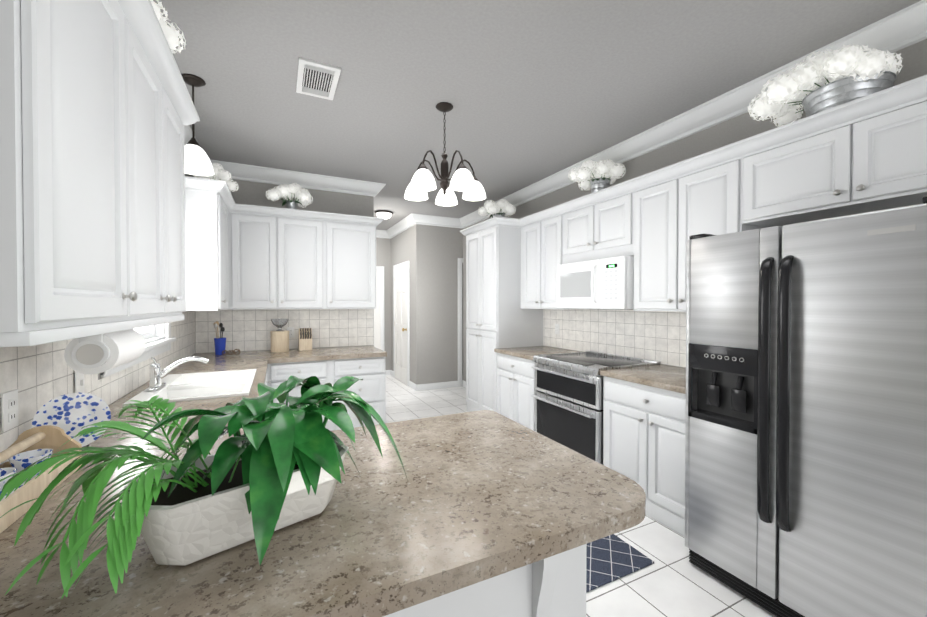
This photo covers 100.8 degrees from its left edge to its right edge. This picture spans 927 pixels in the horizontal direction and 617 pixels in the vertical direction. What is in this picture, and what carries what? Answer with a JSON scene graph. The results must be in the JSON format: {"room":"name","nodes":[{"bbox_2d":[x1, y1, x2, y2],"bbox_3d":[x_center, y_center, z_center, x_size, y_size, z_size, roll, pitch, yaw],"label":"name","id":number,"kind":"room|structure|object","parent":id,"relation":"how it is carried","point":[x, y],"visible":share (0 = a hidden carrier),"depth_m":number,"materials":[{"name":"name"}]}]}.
{"room":"kitchen","nodes":[
{"label":"kitchen","id":0,"kind":"room"},
{"bbox_2d":[98,173,195,405],"bbox_3d":[-1.715,-0.032,1.678,0.120,2.850,10.740,0,1,-26],"label":"wall","id":1,"kind":"structure","parent":0,"point":[189,175],"depth_m":3.49,"materials":[{"name":"paint"}]},
{"bbox_2d":[0,0,135,339],"bbox_3d":[-1.067,-0.468,0.866,0.338,1.020,0.512,0,1,-26],"label":"upper cabinet","id":2,"kind":"object","parent":1,"relation":"attached to","point":[98,111],"depth_m":0.84,"materials":[{"name":"white wood"}]},
{"bbox_2d":[0,311,195,451],"bbox_3d":[-1.833,0.251,2.065,0.002,0.444,4.003,0,1,-26],"label":"tile backsplash","id":3,"kind":"structure","parent":1,"relation":"attached to","point":[38,377],"depth_m":1.42,"materials":[{"name":"white tile"}]},
{"bbox_2d":[1,389,18,431],"bbox_3d":[-1.395,0.313,1.181,0.010,0.116,0.072,0,1,-26],"label":"electrical outlet","id":4,"kind":"object","parent":3,"relation":"attached to","point":[9,401],"visible":1,"depth_m":1.17,"materials":[{"name":"white plastic"}]},
{"bbox_2d":[75,371,83,392],"bbox_3d":[-1.592,0.309,1.597,0.016,0.116,0.072,0,1,-26],"label":"light switch","id":5,"kind":"object","parent":3,"relation":"attached to","point":[79,382],"visible":0.58,"depth_m":1.59,"materials":[{"name":"white plastic"}]},
{"bbox_2d":[100,322,175,377],"bbox_3d":[-1.995,-0.270,2.329,0.155,1.180,1.270,0,1,-26],"label":"window","id":6,"kind":"structure","parent":1,"relation":"in","point":[153,333],"depth_m":2.60,"materials":[{"name":"white wood"}]},
{"bbox_2d":[132,0,187,323],"bbox_3d":[-1.360,-0.475,1.472,0.338,1.020,0.833,0,1,-26],"label":"upper cabinet","id":7,"kind":"object","parent":1,"relation":"attached to","point":[161,108],"depth_m":1.48,"materials":[{"name":"white wood"}]},
{"bbox_2d":[64,329,145,374],"bbox_3d":[-1.240,0.137,1.343,0.132,0.144,0.314,0,1,-26],"label":"paper towel roll","id":8,"kind":"object","parent":7,"relation":"attached to","point":[96,354],"visible":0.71,"depth_m":1.22,"materials":[{"name":"white paper"}]},
{"bbox_2d":[150,0,185,53],"bbox_3d":[-1.326,-1.142,1.525,0.360,0.310,0.324,0,1,-26],"label":"flower arrangement","id":9,"kind":"object","parent":7,"relation":"on","point":[171,33],"visible":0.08,"depth_m":1.56,"materials":[{"name":"white plant"}]},
{"bbox_2d":[183,125,196,144],"bbox_3d":[-0.986,-1.375,0.433,0.119,0.138,7.650,0,1,-26],"label":"crown molding","id":10,"kind":"structure","parent":1,"relation":"attached to","point":[187,130],"depth_m":3.15,"materials":[{"name":"white wood"}]},
{"bbox_2d":[185,176,228,310],"bbox_3d":[-2.209,-0.495,3.223,0.338,1.020,0.520,0,1,-26],"label":"upper cabinet","id":11,"kind":"object","parent":1,"relation":"attached to","point":[206,201],"depth_m":3.02,"materials":[{"name":"white wood"}]},
{"bbox_2d":[229,200,232,308],"bbox_3d":[-2.437,-0.500,3.694,0.338,1.020,0.528,0,1,-26],"label":"upper cabinet","id":12,"kind":"object","parent":1,"relation":"attached to","point":[230,201],"depth_m":3.72,"materials":[{"name":"white wood"}]},
{"bbox_2d":[193,163,238,191],"bbox_3d":[-2.243,-1.167,3.469,0.355,0.316,0.353,0,1,-26],"label":"flower arrangement","id":13,"kind":"object","parent":12,"relation":"on","point":[221,173],"visible":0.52,"depth_m":3.43,"materials":[{"name":"white plant"}]},
{"bbox_2d":[195,175,373,352],"bbox_3d":[-1.924,-0.062,4.310,1.800,2.850,0.120,0,1,-26],"label":"wall","id":14,"kind":"structure","parent":0,"point":[249,193],"depth_m":4.36,"materials":[{"name":"paint"}]},
{"bbox_2d":[233,204,324,308],"bbox_3d":[-1.949,-0.504,4.042,0.884,1.020,0.328,0,1,-26],"label":"upper cabinet","id":15,"kind":"object","parent":14,"relation":"attached to","point":[242,256],"depth_m":3.90,"materials":[{"name":"white wood"}]},
{"bbox_2d":[266,183,312,208],"bbox_3d":[-1.831,-1.178,4.052,0.468,0.326,0.368,0,1,-26],"label":"flower arrangement","id":16,"kind":"object","parent":15,"relation":"on","point":[300,195],"visible":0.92,"depth_m":4.00,"materials":[{"name":"white plant"}]},
{"bbox_2d":[196,309,373,352],"bbox_3d":[-1.885,0.227,4.264,1.764,0.444,0.002,0,1,-26],"label":"tile backsplash","id":17,"kind":"structure","parent":14,"relation":"attached to","point":[245,329],"depth_m":4.21,"materials":[{"name":"white tile"}]},
{"bbox_2d":[287,327,293,337],"bbox_3d":[-1.911,0.264,4.243,0.072,0.116,0.010,0,1,-26],"label":"electrical outlet","id":18,"kind":"object","parent":17,"relation":"attached to","point":[291,331],"visible":0.81,"depth_m":4.24,"materials":[{"name":"white plastic"}]},
{"bbox_2d":[210,159,385,196],"bbox_3d":[-1.771,-1.418,4.253,1.799,0.138,0.149,0,1,-26],"label":"crown molding","id":19,"kind":"structure","parent":14,"relation":"attached to","point":[244,172],"depth_m":4.21,"materials":[{"name":"white wood"}]},
{"bbox_2d":[325,212,376,308],"bbox_3d":[-1.301,-0.507,4.356,0.556,1.020,0.328,0,1,-26],"label":"upper cabinet","id":20,"kind":"object","parent":14,"relation":"attached to","point":[350,241],"depth_m":4.20,"materials":[{"name":"white wood"}]},
{"bbox_2d":[376,238,389,369],"bbox_3d":[-2.671,-0.093,7.115,2.900,2.850,0.120,0,1,-26],"label":"wall","id":21,"kind":"structure","parent":0,"point":[382,244],"depth_m":7.60,"materials":[{"name":"paint"}]},
{"bbox_2d":[374,266,383,350],"bbox_3d":[-2.082,0.252,7.324,1.150,2.155,0.022,0,1,-26],"label":"door frame","id":22,"kind":"structure","parent":21,"relation":"attached to","point":[379,327],"depth_m":7.53,"materials":[{"name":"white paint"}]},
{"bbox_2d":[376,230,386,237],"bbox_3d":[-2.674,-1.448,6.966,2.780,0.138,0.119,0,1,-26],"label":"crown molding","id":23,"kind":"structure","parent":21,"relation":"attached to","point":[379,233],"depth_m":7.48,"materials":[{"name":"white wood"}]},
{"bbox_2d":[390,224,421,384],"bbox_3d":[-1.054,-0.092,6.965,0.120,2.850,1.560,0,1,-26],"label":"wall","id":24,"kind":"structure","parent":0,"point":[405,246],"depth_m":6.38,"materials":[{"name":"paint"}]},
{"bbox_2d":[393,261,409,386],"bbox_3d":[-1.170,0.256,6.957,0.096,2.155,0.950,0,1,-26],"label":"door","id":25,"kind":"structure","parent":24,"relation":"attached to","point":[401,317],"depth_m":6.92,"materials":[{"name":"white paint"}]},
{"bbox_2d":[387,213,418,238],"bbox_3d":[-1.109,-1.446,6.791,0.119,0.138,1.559,0,1,-26],"label":"crown molding","id":26,"kind":"structure","parent":24,"relation":"attached to","point":[412,219],"depth_m":6.63,"materials":[{"name":"white wood"}]},
{"bbox_2d":[409,381,414,389],"bbox_3d":[-0.849,1.290,6.402,0.014,0.100,0.340,0,1,-26],"label":"baseboard","id":27,"kind":"structure","parent":24,"relation":"attached to","point":[412,385],"depth_m":6.42,"materials":[{"name":"white wood"}]},
{"bbox_2d":[422,225,461,383],"bbox_3d":[-0.367,-0.086,6.498,0.690,2.850,0.120,0,1,-26],"label":"wall","id":28,"kind":"structure","parent":0,"point":[430,253],"depth_m":6.42,"materials":[{"name":"paint"}]},
{"bbox_2d":[415,381,457,390],"bbox_3d":[-0.402,1.289,6.422,0.834,0.100,0.014,0,1,-26],"label":"baseboard","id":29,"kind":"structure","parent":28,"relation":"attached to","point":[420,387],"depth_m":6.39,"materials":[{"name":"white wood"}]},
{"bbox_2d":[419,214,458,227],"bbox_3d":[-0.423,-1.441,6.323,0.690,0.138,0.119,0,1,-26],"label":"crown molding","id":30,"kind":"structure","parent":28,"relation":"attached to","point":[423,219],"depth_m":6.32,"materials":[{"name":"white wood"}]},
{"bbox_2d":[458,258,462,386],"bbox_3d":[-0.053,0.238,6.574,0.098,2.200,0.022,0,1,-26],"label":"door frame","id":31,"kind":"structure","parent":28,"relation":"attached to","point":[460,261],"depth_m":6.56,"materials":[{"name":"white wood"}]},
{"bbox_2d":[153,0,920,229],"bbox_3d":[-0.032,-1.516,2.477,3.860,0.100,10.740,0,1,-26],"label":"ceiling","id":32,"kind":"structure","parent":0,"point":[532,91],"depth_m":2.38,"materials":[{"name":"paint"}]},
{"bbox_2d":[181,73,213,175],"bbox_3d":[-1.732,-1.176,2.457,0.222,0.578,0.222,0,1,-26],"label":"light","id":33,"kind":"object","parent":32,"relation":"hanging from","point":[197,161],"visible":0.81,"depth_m":2.43,"materials":[{"name":"white glass"}]},
{"bbox_2d":[296,57,340,99],"bbox_3d":[-0.936,-1.459,2.456,0.235,0.012,0.390,0,1,-26],"label":"ceiling vent","id":34,"kind":"object","parent":32,"relation":"in","point":[317,79],"visible":1,"depth_m":2.44,"materials":[{"name":"white metal"}]},
{"bbox_2d":[375,210,392,218],"bbox_3d":[-1.241,-1.452,5.981,0.280,0.105,0.280,0,1,-26],"label":"hall ceiling light","id":35,"kind":"object","parent":32,"relation":"attached to","point":[385,214],"visible":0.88,"depth_m":5.89,"materials":[{"name":"white glass"}]},
{"bbox_2d":[404,102,485,205],"bbox_3d":[-0.123,-1.147,2.787,0.610,0.643,0.611,0,1,-26],"label":"chandelier","id":36,"kind":"object","parent":32,"relation":"hanging from","point":[421,184],"visible":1,"depth_m":2.77,"materials":[{"name":"white glass"}]},
{"bbox_2d":[386,375,775,616],"bbox_3d":[-0.032,1.433,2.510,3.860,0.100,10.740,0,1,-26],"label":"floor","id":37,"kind":"structure","parent":0,"point":[672,581],"depth_m":1.96,"materials":[{"name":"tile"}]},
{"bbox_2d":[265,365,268,385],"bbox_3d":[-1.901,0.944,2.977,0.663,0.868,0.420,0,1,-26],"label":"base cabinet","id":38,"kind":"object","parent":37,"relation":"on","point":[267,375],"depth_m":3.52,"materials":[{"name":"white wood"}]},
{"bbox_2d":[269,357,385,430],"bbox_3d":[-1.466,0.932,4.070,1.115,0.868,0.728,0,1,-26],"label":"base cabinet","id":39,"kind":"object","parent":37,"relation":"on","point":[372,389],"depth_m":3.82,"materials":[{"name":"white wood"}]},
{"bbox_2d":[0,350,271,616],"bbox_3d":[-1.521,0.495,2.219,0.690,0.044,4.003,0,1,-26],"label":"countertop","id":40,"kind":"structure","parent":39,"relation":"on","point":[148,588],"depth_m":0.73,"materials":[{"name":"laminate"}]},
{"bbox_2d":[0,425,81,533],"bbox_3d":[-1.121,0.418,0.882,0.170,0.138,0.568,0,1,-26],"label":"tray","id":41,"kind":"object","parent":40,"relation":"on","point":[25,449],"visible":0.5,"depth_m":1.03,"materials":[{"name":"brown wood"}]},
{"bbox_2d":[32,392,110,446],"bbox_3d":[-1.335,0.385,1.325,0.178,0.192,0.133,0,1,-26],"label":"plate","id":42,"kind":"object","parent":40,"relation":"on","point":[71,415],"visible":0.65,"depth_m":1.31,"materials":[{"name":"white"}]},
{"bbox_2d":[144,356,208,391],"bbox_3d":[-1.668,0.361,2.249,0.284,0.192,0.222,0,1,-26],"label":"faucet","id":43,"kind":"object","parent":40,"relation":"on","point":[156,375],"visible":1,"depth_m":2.21,"materials":[{"name":"silver metal"}]},
{"bbox_2d":[123,369,256,406],"bbox_3d":[-1.599,0.571,2.363,0.534,0.228,0.864,0,1,-26],"label":"sink","id":44,"kind":"object","parent":40,"relation":"in","point":[197,386],"visible":0.33,"depth_m":2.37,"materials":[{"name":"white ceramic"}]},
{"bbox_2d":[213,321,225,354],"bbox_3d":[-2.395,0.289,3.773,0.104,0.331,0.136,0,1,-26],"label":"utensil holder","id":45,"kind":"object","parent":40,"relation":"on","point":[220,344],"visible":0.96,"depth_m":3.73,"materials":[{"name":"blue ceramic"}]},
{"bbox_2d":[222,349,239,355],"bbox_3d":[-2.256,0.423,3.723,0.157,0.061,0.067,0,1,-26],"label":"ornament","id":46,"kind":"object","parent":40,"relation":"on","point":[233,352],"visible":1,"depth_m":3.71,"materials":[{"name":"brown"}]},
{"bbox_2d":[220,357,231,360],"bbox_3d":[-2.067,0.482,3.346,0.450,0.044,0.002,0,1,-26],"label":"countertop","id":47,"kind":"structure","parent":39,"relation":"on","point":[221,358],"depth_m":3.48,"materials":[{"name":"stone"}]},
{"bbox_2d":[268,345,386,362],"bbox_3d":[-1.438,0.474,4.067,1.073,0.044,0.748,0,1,-26],"label":"countertop","id":48,"kind":"structure","parent":39,"relation":"on","point":[348,352],"depth_m":3.87,"materials":[{"name":"stone"}]},
{"bbox_2d":[270,330,288,352],"bbox_3d":[-1.923,0.343,4.015,0.180,0.216,0.180,0,1,-26],"label":"canister","id":49,"kind":"object","parent":48,"relation":"on","point":[279,341],"visible":0.92,"depth_m":3.94,"materials":[{"name":"beige ceramic"}]},
{"bbox_2d":[271,319,288,330],"bbox_3d":[-1.923,0.171,4.013,0.168,0.125,0.168,0,1,-26],"label":"crystal bowl","id":50,"kind":"object","parent":49,"relation":"on","point":[279,324],"visible":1,"depth_m":3.96,"materials":[{"name":"white"}]},
{"bbox_2d":[299,328,311,350],"bbox_3d":[-1.710,0.330,4.148,0.130,0.240,0.207,0,1,-26],"label":"knife block","id":51,"kind":"object","parent":48,"relation":"on","point":[305,338],"visible":1,"depth_m":4.13,"materials":[{"name":"brown wood"}]},
{"bbox_2d":[383,544,586,616],"bbox_3d":[-0.514,0.967,0.988,1.426,0.868,0.810,0,1,-26],"label":"base cabinet","id":52,"kind":"object","parent":37,"relation":"on","point":[553,586],"depth_m":0.84,"materials":[{"name":"white wood"}]},
{"bbox_2d":[224,410,645,616],"bbox_3d":[-0.107,0.506,1.194,0.963,0.044,0.925,0,1,-26],"label":"countertop","id":53,"kind":"structure","parent":52,"relation":"on","point":[478,496],"depth_m":0.89,"materials":[{"name":"stone"}]},
{"bbox_2d":[0,376,407,598],"bbox_3d":[-0.508,0.331,0.882,0.731,0.304,0.549,0,1,-26],"label":"potted plant","id":54,"kind":"object","parent":53,"relation":"on","point":[269,472],"visible":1,"depth_m":0.74,"materials":[{"name":"green plant"}]},
{"bbox_2d":[497,353,537,430],"bbox_3d":[0.807,0.928,4.116,0.700,0.874,0.745,0,1,-26],"label":"base cabinet","id":55,"kind":"object","parent":37,"relation":"on","point":[516,390],"visible":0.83,"depth_m":3.93,"materials":[{"name":"white wood"}]},
{"bbox_2d":[494,346,580,359],"bbox_3d":[0.815,0.471,4.114,0.683,0.039,0.748,0,1,-26],"label":"countertop","id":56,"kind":"structure","parent":55,"relation":"on","point":[530,352],"depth_m":4.09,"materials":[{"name":"stone"}]},
{"bbox_2d":[531,351,660,464],"bbox_3d":[1.129,0.905,3.400,0.744,0.936,0.816,0,1,-26],"label":"range","id":57,"kind":"object","parent":37,"relation":"on","point":[568,396],"visible":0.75,"depth_m":3.19,"materials":[{"name":"silver"}]},
{"bbox_2d":[586,534,653,592],"bbox_3d":[0.532,1.379,2.366,0.670,0.010,0.950,0,1,-26],"label":"rug","id":58,"kind":"object","parent":37,"relation":"on","point":[611,558],"visible":0.17,"depth_m":2.09,"materials":[{"name":"blue fabric"}]},
{"bbox_2d":[603,376,685,536],"bbox_3d":[1.504,0.945,2.678,0.700,0.874,0.803,0,1,-26],"label":"base cabinet","id":59,"kind":"object","parent":37,"relation":"on","point":[644,437],"visible":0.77,"depth_m":2.52,"materials":[{"name":"white wood"}]},
{"bbox_2d":[600,364,685,393],"bbox_3d":[1.511,0.487,2.678,0.683,0.039,0.805,0,1,-26],"label":"countertop","id":60,"kind":"structure","parent":59,"relation":"on","point":[667,377],"depth_m":2.69,"materials":[{"name":"stone"}]},
{"bbox_2d":[460,75,926,411],"bbox_3d":[1.200,0.184,3.299,0.698,2.380,4.290,0,1,-26],"label":"upper cabinet","id":61,"kind":"object","parent":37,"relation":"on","point":[868,153],"visible":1,"depth_m":2.64,"materials":[{"name":"white wood"}]},
{"bbox_2d":[478,199,515,217],"bbox_3d":[0.419,-1.188,4.801,0.447,0.329,0.457,0,1,-26],"label":"flower arrangement","id":62,"kind":"object","parent":61,"relation":"on","point":[504,207],"visible":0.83,"depth_m":4.68,"materials":[{"name":"white plant"}]},
{"bbox_2d":[557,256,633,309],"bbox_3d":[1.250,-0.208,3.446,0.476,0.423,0.808,0,1,-26],"label":"microwave","id":63,"kind":"object","parent":61,"relation":"attached to","point":[606,283],"visible":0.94,"depth_m":3.25,"materials":[{"name":"white"}]},
{"bbox_2d":[568,159,625,192],"bbox_3d":[1.180,-1.195,3.557,0.461,0.372,0.503,0,1,-26],"label":"flower arrangement","id":64,"kind":"object","parent":61,"relation":"on","point":[604,174],"visible":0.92,"depth_m":3.46,"materials":[{"name":"white plant"}]},
{"bbox_2d":[748,44,902,126],"bbox_3d":[1.862,-1.166,2.034,0.559,0.348,0.599,0,1,-26],"label":"flower arrangement","id":65,"kind":"object","parent":61,"relation":"on","point":[820,82],"visible":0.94,"depth_m":1.92,"materials":[{"name":"plant"}]},
{"bbox_2d":[685,196,926,616],"bbox_3d":[1.774,0.496,1.831,0.948,1.765,0.922,0,1,-26],"label":"refrigerator","id":66,"kind":"object","parent":37,"relation":"on","point":[806,432],"visible":1,"depth_m":1.57,"materials":[{"name":"silver metal"}]},
{"bbox_2d":[462,39,926,380],"bbox_3d":[1.991,-0.043,2.607,0.120,2.850,9.180,0,1,-26],"label":"wall","id":67,"kind":"structure","parent":0,"point":[914,61],"depth_m":3.00,"materials":[{"name":"paint"}]},
{"bbox_2d":[543,309,685,367],"bbox_3d":[1.477,0.235,3.530,0.002,0.444,2.375,0,1,-26],"label":"tile backsplash","id":68,"kind":"structure","parent":67,"relation":"attached to","point":[650,335],"depth_m":3.55,"materials":[{"name":"white tile"}]},
{"bbox_2d":[555,324,558,333],"bbox_3d":[1.065,0.233,4.362,0.010,0.116,0.072,0,1,-26],"label":"electrical outlet","id":69,"kind":"object","parent":68,"relation":"attached to","point":[556,328],"visible":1,"depth_m":4.36,"materials":[{"name":"white plastic"}]},
{"bbox_2d":[459,0,926,227],"bbox_3d":[1.884,-1.398,2.540,0.119,0.138,8.940,0,1,-26],"label":"crown molding","id":70,"kind":"structure","parent":67,"relation":"attached to","point":[901,29],"depth_m":2.70,"materials":[{"name":"white wood"}]}
]}

